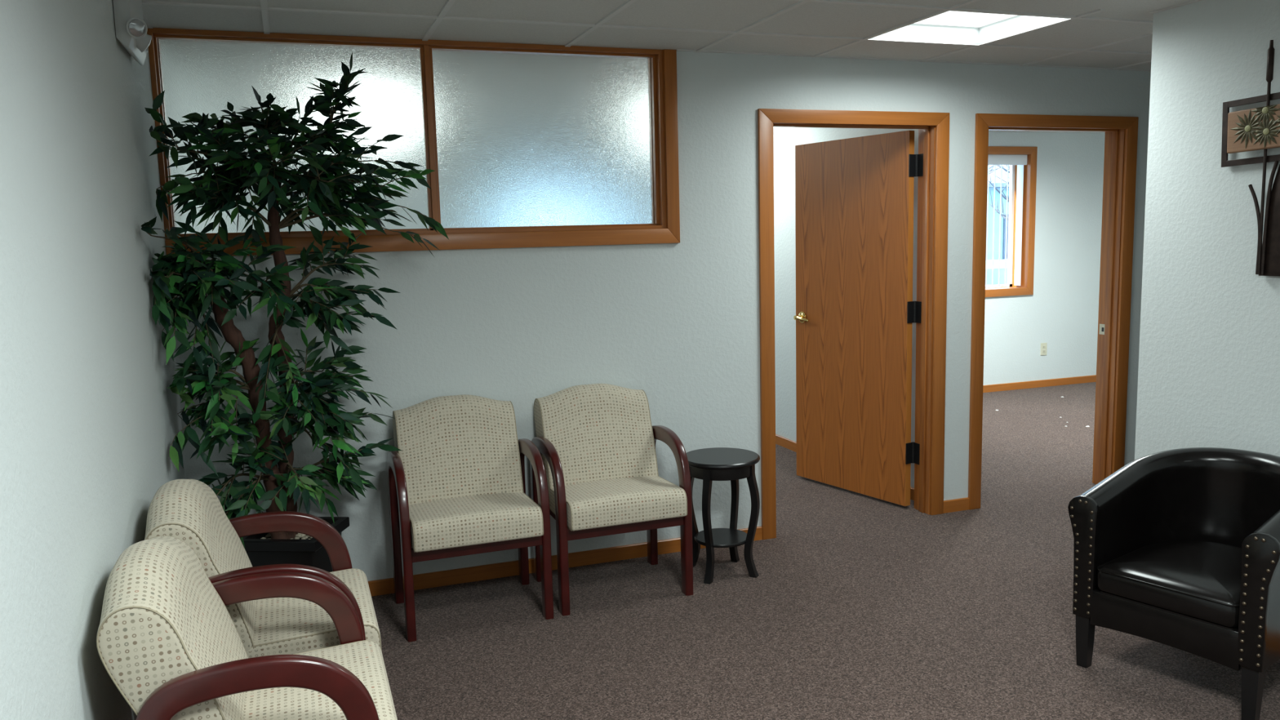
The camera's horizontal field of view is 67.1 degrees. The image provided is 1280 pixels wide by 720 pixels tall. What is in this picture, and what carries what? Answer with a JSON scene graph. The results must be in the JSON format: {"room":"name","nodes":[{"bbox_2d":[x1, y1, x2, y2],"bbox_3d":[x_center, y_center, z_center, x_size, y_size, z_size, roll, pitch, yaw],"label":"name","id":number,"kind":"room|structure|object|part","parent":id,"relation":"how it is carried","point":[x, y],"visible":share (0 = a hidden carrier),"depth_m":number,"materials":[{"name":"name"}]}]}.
{"room":"waiting room","nodes":[
{"label":"waiting room","id":0,"kind":"room"},
{"bbox_2d":[0,0,186,719],"bbox_3d":[-1.587,-0.112,2.874,0.150,2.607,11.400,-4,8,-20],"label":"wall","id":1,"kind":"structure","parent":0,"point":[90,422],"depth_m":2.04,"materials":[{"name":"paint"}]},
{"bbox_2d":[112,0,151,65],"bbox_3d":[-1.592,-1.069,3.053,0.087,0.211,0.345,-4,8,-20],"label":"emergency light","id":2,"kind":"object","parent":1,"relation":"attached to","point":[131,28],"visible":1,"depth_m":2.92,"materials":[{"name":"white plastic"}]},
{"bbox_2d":[163,27,1151,581],"bbox_3d":[1.990,-0.509,5.218,8.200,2.607,0.120,-4,8,-20],"label":"wall","id":3,"kind":"structure","parent":0,"point":[678,324],"depth_m":4.49,"materials":[{"name":"paint"}]},
{"bbox_2d":[146,27,679,256],"bbox_3d":[-0.861,-0.907,4.116,2.156,0.868,0.138,-4,8,-20],"label":"window","id":4,"kind":"structure","parent":3,"relation":"in","point":[525,145],"depth_m":4.17,"materials":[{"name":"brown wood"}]},
{"bbox_3d":[-1.386,-0.903,3.943,1.015,0.763,0.006,-4,8,-20],"label":"frosted pane","id":5,"kind":"part","parent":4,"relation":"part of","materials":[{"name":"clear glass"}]},
{"bbox_3d":[-0.830,-0.504,4.112,2.155,0.068,0.018,-4,8,-20],"label":"casing","id":6,"kind":"part","parent":4,"relation":"part of","materials":[{"name":"brown wood"}]},
{"bbox_3d":[-0.409,-0.974,4.293,1.018,0.763,0.006,-4,8,-20],"label":"frosted pane","id":7,"kind":"part","parent":4,"relation":"part of","materials":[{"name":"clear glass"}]},
{"bbox_2d":[368,497,968,596],"bbox_3d":[2.045,0.758,5.321,8.200,0.066,0.012,-4,8,-20],"label":"baseboard","id":8,"kind":"structure","parent":3,"relation":"attached to","point":[471,574],"depth_m":4.41,"materials":[{"name":"brown wood"}]},
{"bbox_2d":[757,108,949,539],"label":"door","id":9,"kind":"structure","parent":3,"relation":"in","point":[856,311],"depth_m":5.25,"materials":[{"name":"brown wood"}]},
{"bbox_3d":[0.969,-0.252,5.754,0.066,0.066,0.130,-6,9,-32],"label":"lever handle","id":10,"kind":"part","parent":9,"relation":"part of","materials":[{"name":"gold metal"}]},
{"bbox_3d":[1.042,-0.196,4.982,1.077,2.095,0.018,-4,8,-20],"label":"casing","id":11,"kind":"part","parent":9,"relation":"part of","materials":[{"name":"brown wood"}]},
{"bbox_2d":[968,113,1138,509],"bbox_3d":[2.238,-0.272,5.337,1.079,2.095,0.156,-4,8,-20],"label":"door frame","id":12,"kind":"structure","parent":3,"relation":"in","point":[1121,139],"depth_m":5.37,"materials":[{"name":"brown wood"}]},
{"bbox_3d":[2.214,-0.280,5.401,1.079,2.095,0.018,-4,8,-20],"label":"casing","id":13,"kind":"part","parent":12,"relation":"part of","materials":[{"name":"brown wood"}]},
{"bbox_3d":[2.657,-0.177,5.546,0.003,0.060,0.039,-4,8,-20],"label":"strike plate","id":14,"kind":"part","parent":12,"relation":"part of","materials":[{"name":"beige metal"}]},
{"bbox_2d":[141,0,1203,133],"bbox_3d":[2.329,-1.442,4.146,8.543,0.036,11.400,-4,8,-20],"label":"ceiling","id":15,"kind":"structure","parent":0,"point":[1095,34],"depth_m":3.78,"materials":[{"name":"tile"}]},
{"bbox_2d":[870,10,1066,44],"bbox_3d":[1.365,-1.433,4.040,0.610,0.088,0.578,-4,8,-20],"label":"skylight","id":16,"kind":"object","parent":15,"relation":"attached to","point":[949,27],"visible":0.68,"depth_m":4.26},
{"bbox_2d":[371,382,1279,719],"bbox_3d":[2.369,0.957,4.452,8.500,0.120,11.400,-4,8,-20],"label":"floor","id":17,"kind":"structure","parent":0,"point":[860,606],"depth_m":3.73,"materials":[{"name":"carpet"}]},
{"bbox_2d":[96,535,397,719],"bbox_3d":[-0.883,0.830,2.268,0.580,0.862,0.578,-4,8,-20],"label":"chair","id":18,"kind":"object","parent":17,"relation":"on","point":[168,640],"visible":1,"depth_m":2.04,"materials":[{"name":"fabric"}]},
{"bbox_2d":[97,536,247,719],"bbox_3d":[-1.042,0.627,2.186,0.252,0.430,0.500,-4,8,-20],"label":"cushion","id":19,"kind":"object","parent":18,"relation":"on","point":[163,620],"depth_m":2.00,"materials":[{"name":"fabric"}]},
{"bbox_3d":[-0.781,0.951,2.030,0.482,0.678,0.035,-4,8,-20],"label":"frame","id":20,"kind":"part","parent":18,"relation":"part of","materials":[{"name":"brown wood"}]},
{"bbox_3d":[-0.966,0.890,2.536,0.482,0.678,0.035,-4,8,-20],"label":"frame","id":21,"kind":"part","parent":18,"relation":"part of","materials":[{"name":"brown wood"}]},
{"bbox_2d":[243,640,397,719],"bbox_3d":[-0.808,0.837,2.297,0.422,0.123,0.500,-4,8,-20],"label":"seat cushion","id":22,"kind":"object","parent":18,"relation":"on","point":[364,659],"depth_m":2.27,"materials":[{"name":"fabric"}]},
{"bbox_2d":[144,479,382,657],"bbox_3d":[-1.083,0.761,2.837,0.580,0.862,0.578,-4,8,-20],"label":"chair","id":23,"kind":"object","parent":17,"relation":"on","point":[189,511],"visible":0.51,"depth_m":2.69,"materials":[{"name":"fabric"}]},
{"bbox_2d":[144,479,257,650],"bbox_3d":[-1.243,0.558,2.754,0.252,0.430,0.500,-4,8,-20],"label":"cushion","id":24,"kind":"object","parent":23,"relation":"on","point":[189,511],"depth_m":2.62,"materials":[{"name":"fabric"}]},
{"bbox_3d":[-0.981,0.882,2.598,0.482,0.678,0.035,-4,8,-20],"label":"frame","id":25,"kind":"part","parent":23,"relation":"part of","materials":[{"name":"brown wood"}]},
{"bbox_3d":[-1.167,0.820,3.105,0.482,0.678,0.035,-4,8,-20],"label":"frame","id":26,"kind":"part","parent":23,"relation":"part of","materials":[{"name":"brown wood"}]},
{"bbox_2d":[245,568,380,657],"bbox_3d":[-1.009,0.768,2.865,0.422,0.123,0.500,-4,8,-20],"label":"seat cushion","id":27,"kind":"object","parent":23,"relation":"on","point":[277,625],"depth_m":2.70,"materials":[{"name":"fabric"}]},
{"bbox_2d":[140,52,448,572],"bbox_3d":[-1.310,-0.027,3.666,1.171,2.220,0.670,-8,10,-43],"label":"potted tree","id":28,"kind":"object","parent":17,"relation":"on","point":[326,192],"visible":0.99,"depth_m":3.58,"materials":[{"name":"green plant"}]},
{"bbox_3d":[-1.367,0.883,3.842,0.280,0.372,0.280,-1,7,6],"label":"planter","id":29,"kind":"part","parent":28,"relation":"part of","materials":[{"name":"black plastic"}]},
{"bbox_2d":[386,394,553,641],"bbox_3d":[-0.711,0.605,3.960,0.578,0.862,0.580,-4,8,-20],"label":"chair","id":30,"kind":"object","parent":17,"relation":"on","point":[456,485],"visible":1,"depth_m":3.96,"materials":[{"name":"fabric"}]},
{"bbox_3d":[-0.962,0.715,3.873,0.035,0.678,0.482,-4,8,-20],"label":"frame","id":31,"kind":"part","parent":30,"relation":"part of","materials":[{"name":"brown wood"}]},
{"bbox_2d":[392,394,522,504],"bbox_3d":[-0.773,0.372,4.085,0.500,0.430,0.252,-4,8,-20],"label":"cushion","id":32,"kind":"object","parent":30,"relation":"on","point":[454,446],"depth_m":4.03,"materials":[{"name":"fabric"}]},
{"bbox_2d":[408,492,542,552],"bbox_3d":[-0.684,0.626,3.888,0.500,0.123,0.422,-4,8,-20],"label":"seat cushion","id":33,"kind":"object","parent":30,"relation":"on","point":[438,521],"depth_m":3.73,"materials":[{"name":"fabric"}]},
{"bbox_3d":[-0.634,0.728,3.767,0.512,0.052,0.025,-4,8,-20],"label":"rail","id":34,"kind":"part","parent":30,"relation":"part of","materials":[{"name":"brown wood"}]},
{"bbox_3d":[-0.452,0.678,4.056,0.035,0.678,0.482,-4,8,-20],"label":"frame","id":35,"kind":"part","parent":30,"relation":"part of","materials":[{"name":"brown wood"}]},
{"bbox_2d":[529,383,693,615],"bbox_3d":[-0.137,0.562,4.175,0.578,0.862,0.580,-4,8,-20],"label":"chair","id":36,"kind":"object","parent":17,"relation":"on","point":[595,443],"visible":0.91,"depth_m":4.17,"materials":[{"name":"fabric"}]},
{"bbox_3d":[-0.387,0.672,4.089,0.035,0.678,0.482,-4,8,-20],"label":"frame","id":37,"kind":"part","parent":36,"relation":"part of","materials":[{"name":"brown wood"}]},
{"bbox_3d":[-0.338,0.672,4.104,0.024,0.042,0.395,-4,8,-20],"label":"seat rail","id":38,"kind":"part","parent":36,"relation":"part of","materials":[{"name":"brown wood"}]},
{"bbox_2d":[533,383,657,489],"bbox_3d":[-0.198,0.329,4.300,0.500,0.430,0.252,-4,8,-20],"label":"cushion","id":39,"kind":"object","parent":36,"relation":"on","point":[597,432],"depth_m":4.24,"materials":[{"name":"fabric"}]},
{"bbox_2d":[548,475,686,531],"bbox_3d":[-0.110,0.583,4.103,0.500,0.123,0.422,-4,8,-20],"label":"seat cushion","id":40,"kind":"object","parent":36,"relation":"on","point":[589,503],"depth_m":3.95,"materials":[{"name":"fabric"}]},
{"bbox_3d":[-0.059,0.686,3.983,0.512,0.052,0.025,-4,8,-20],"label":"rail","id":41,"kind":"part","parent":36,"relation":"part of","materials":[{"name":"brown wood"}]},
{"bbox_3d":[0.123,0.635,4.271,0.035,0.678,0.482,-4,8,-20],"label":"frame","id":42,"kind":"part","parent":36,"relation":"part of","materials":[{"name":"brown wood"}]},
{"bbox_2d":[686,447,759,584],"bbox_3d":[0.366,0.693,4.337,0.350,0.535,0.350,-4,8,-17],"label":"side table","id":43,"kind":"object","parent":17,"relation":"on","point":[715,464],"visible":0.89,"depth_m":4.25,"materials":[{"name":"black paint"}]},
{"bbox_3d":[0.238,0.698,4.407,0.067,0.513,0.035,3,8,28],"label":"leg","id":44,"kind":"part","parent":43,"relation":"part of","materials":[{"name":"black paint"}]},
{"bbox_3d":[0.298,0.722,4.212,0.035,0.513,0.067,3,8,28],"label":"leg","id":45,"kind":"part","parent":43,"relation":"part of","materials":[{"name":"black paint"}]},
{"bbox_2d":[694,528,746,547],"bbox_3d":[0.369,0.802,4.351,0.246,0.015,0.246,-4,8,-17],"label":"shelf","id":46,"kind":"object","parent":43,"relation":"attached to","point":[722,537],"depth_m":4.32,"materials":[{"name":"black paint"}]},
{"bbox_3d":[0.434,0.685,4.465,0.035,0.513,0.067,3,8,28],"label":"leg","id":47,"kind":"part","parent":43,"relation":"part of","materials":[{"name":"black paint"}]},
{"bbox_3d":[0.494,0.709,4.270,0.067,0.513,0.035,3,8,28],"label":"leg","id":48,"kind":"part","parent":43,"relation":"part of","materials":[{"name":"black paint"}]},
{"bbox_2d":[1067,447,1279,719],"bbox_3d":[1.931,0.703,3.277,0.672,0.711,0.647,-7,9,-36],"label":"armchair","id":49,"kind":"object","parent":17,"relation":"on","point":[1179,548],"visible":1,"depth_m":3.27,"materials":[{"name":"leather"}]},
{"bbox_3d":[1.513,0.671,3.300,0.022,0.422,0.103,-7,9,-36],"label":"arm","id":50,"kind":"part","parent":49,"relation":"part of","materials":[{"name":"leather"}]},
{"bbox_3d":[1.542,0.967,3.342,0.048,0.190,0.048,-7,9,-36],"label":"leg","id":51,"kind":"part","parent":49,"relation":"part of","materials":[{"name":"black paint"}]},
{"bbox_3d":[1.685,0.861,3.109,0.032,0.123,0.464,-7,9,-36],"label":"rail","id":52,"kind":"part","parent":49,"relation":"part of","materials":[{"name":"leather"}]},
{"bbox_3d":[1.895,0.821,3.263,0.554,0.102,0.428,-7,9,-36],"label":"seat","id":53,"kind":"part","parent":49,"relation":"part of","materials":[{"name":"leather"}]},
{"bbox_2d":[1096,540,1241,627],"bbox_3d":[1.892,0.716,3.249,0.570,0.111,0.444,-7,9,-36],"label":"seat cushion","id":54,"kind":"object","parent":49,"relation":"on","point":[1196,582],"depth_m":3.15,"materials":[{"name":"leather"}]},
{"bbox_3d":[1.856,1.014,2.926,0.048,0.190,0.048,-7,9,-36],"label":"leg","id":55,"kind":"part","parent":49,"relation":"part of","materials":[{"name":"black paint"}]},
{"bbox_3d":[1.839,0.719,2.868,0.022,0.422,0.103,-7,9,-36],"label":"arm","id":56,"kind":"part","parent":49,"relation":"part of","materials":[{"name":"leather"}]},
{"bbox_2d":[773,126,918,488],"bbox_3d":[0.857,-0.745,7.239,0.120,2.607,4.480,-4,8,-20],"label":"wall","id":57,"kind":"structure","parent":0,"point":[785,140],"depth_m":6.63,"materials":[{"name":"paint"}]},
{"bbox_2d":[775,434,914,500],"bbox_3d":[0.827,0.519,7.382,0.012,0.066,4.480,-4,8,-20],"label":"baseboard","id":58,"kind":"structure","parent":57,"relation":"attached to","point":[787,443],"depth_m":6.77,"materials":[{"name":"brown wood"}]},
{"bbox_2d":[982,131,1105,385],"bbox_3d":[2.732,-0.982,8.690,4.410,2.607,0.240,-4,8,-20],"label":"wall","id":59,"kind":"structure","parent":0,"point":[1062,311],"depth_m":8.99,"materials":[{"name":"paint"}]},
{"bbox_2d":[985,146,1037,297],"bbox_3d":[2.798,-1.226,8.664,1.664,1.341,0.238,-4,8,-20],"label":"window","id":60,"kind":"structure","parent":59,"relation":"in","point":[1026,287],"depth_m":8.86,"materials":[{"name":"brown wood"}]},
{"bbox_3d":[2.763,-1.238,8.759,1.528,1.205,0.035,-4,8,-20],"label":"sash frame","id":61,"kind":"part","parent":60,"relation":"part of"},
{"bbox_3d":[2.810,-0.620,8.752,1.528,0.020,0.220,-4,8,-20],"label":"sill","id":62,"kind":"part","parent":60,"relation":"part of","materials":[{"name":"brown wood"}]},
{"bbox_2d":[985,154,1026,287],"bbox_3d":[2.803,-1.230,8.638,1.511,1.189,0.114,-4,8,-20],"label":"vertical blind","id":63,"kind":"object","parent":60,"relation":"attached to","point":[993,159],"visible":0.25,"depth_m":8.84,"materials":[{"name":"white plastic"}]},
{"bbox_3d":[2.851,-0.583,8.644,1.662,0.068,0.018,-4,8,-20],"label":"casing","id":64,"kind":"part","parent":60,"relation":"part of","materials":[{"name":"brown wood"}]},
{"bbox_2d":[982,374,1096,392],"bbox_3d":[2.807,0.292,8.737,4.410,0.066,0.012,-4,8,-20],"label":"baseboard","id":65,"kind":"structure","parent":59,"relation":"attached to","point":[1086,379],"depth_m":9.07,"materials":[{"name":"brown wood"}]},
{"bbox_2d":[1040,342,1047,355],"bbox_3d":[3.789,-0.103,9.050,0.072,0.116,0.008,-4,8,-20],"label":"wall outlet","id":66,"kind":"object","parent":59,"relation":"attached to","point":[1043,345],"visible":1,"depth_m":9.05,"materials":[{"name":"beige plastic"}]},
{"bbox_2d":[1134,0,1279,459],"bbox_3d":[3.039,-0.049,1.496,0.120,2.607,5.354,-4,8,-20],"label":"wall","id":67,"kind":"structure","parent":0,"point":[1209,367],"depth_m":3.68,"materials":[{"name":"paint"}]},
{"bbox_2d":[1221,40,1279,276],"bbox_3d":[2.226,-0.723,3.364,0.066,0.860,0.466,-5,8,-23],"label":"wall art","id":68,"kind":"object","parent":67,"relation":"attached to","point":[1256,128],"visible":1,"depth_m":3.43,"materials":[{"name":"brown metal"}]},
{"bbox_2d":[1230,110,1265,147],"bbox_3d":[2.168,-0.824,3.442,0.003,0.140,0.145,-4,8,-20],"label":"flower","id":69,"kind":"object","parent":68,"relation":"on","point":[1247,127],"depth_m":3.44,"materials":[{"name":"green metal"}]},
{"bbox_3d":[2.236,-0.814,3.357,0.008,0.249,0.466,-4,8,-20],"label":"frame","id":70,"kind":"part","parent":68,"relation":"part of","materials":[{"name":"brown metal"}]},
{"bbox_3d":[2.216,-0.647,3.425,0.010,0.685,0.012,-4,8,-20],"label":"stem","id":71,"kind":"part","parent":68,"relation":"part of","materials":[{"name":"brown metal"}]},
{"bbox_2d":[1251,104,1279,121],"bbox_3d":[2.189,-0.853,3.379,0.003,0.071,0.114,-4,8,-20],"label":"flower","id":72,"kind":"object","parent":68,"relation":"on","point":[1271,113],"depth_m":3.37,"materials":[{"name":"green metal"}]},
{"bbox_2d":[1251,115,1279,147],"bbox_3d":[2.193,-0.803,3.378,0.003,0.122,0.127,-4,8,-20],"label":"flower","id":73,"kind":"object","parent":68,"relation":"on","point":[1265,129],"depth_m":3.38,"materials":[{"name":"green metal"}]},
{"bbox_2d":[1272,107,1279,134],"bbox_3d":[2.220,-0.815,3.298,0.003,0.131,0.136,-4,8,-20],"label":"flower","id":74,"kind":"object","parent":68,"relation":"on","point":[1276,111],"depth_m":3.34,"materials":[{"name":"green metal"}]},
{"label":"outside","id":75,"kind":"structure","parent":0,"visible":0},
{"bbox_3d":[3.774,-2.330,32.327,50.000,0.100,40.100,-4,8,-20],"label":"ground","id":76,"kind":"structure","parent":75,"visible":0},
{"bbox_2d":[985,259,1007,268],"bbox_3d":[4.620,-1.054,16.811,10.000,1.350,0.080,-4,8,-20],"label":"rail","id":77,"kind":"object","parent":76,"relation":"on","point":[989,263],"visible":0.02,"depth_m":17.34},
{"bbox_2d":[986,164,1007,194],"bbox_3d":[7.449,-4.320,22.970,3.036,6.094,2.818,-4,8,-20],"label":"bare tree","id":78,"kind":"object","parent":76,"relation":"on","point":[993,166],"visible":0.02,"depth_m":22.31,"materials":[{"name":"white plant"}]},
{"bbox_2d":[985,165,1009,284],"bbox_3d":[4.008,-3.551,26.958,14.800,3.700,7.000,-4,8,-20],"label":"neighbouring building","id":79,"kind":"structure","parent":76,"relation":"on","point":[997,181],"depth_m":25.80,"materials":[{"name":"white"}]},
{"bbox_2d":[988,164,1009,220],"bbox_3d":[9.222,-4.282,23.460,2.640,5.802,2.936,-4,8,-20],"label":"bare tree","id":80,"kind":"object","parent":76,"relation":"on","point":[999,166],"visible":0.02,"depth_m":23.99,"materials":[{"name":"grey plant"}]}
]}

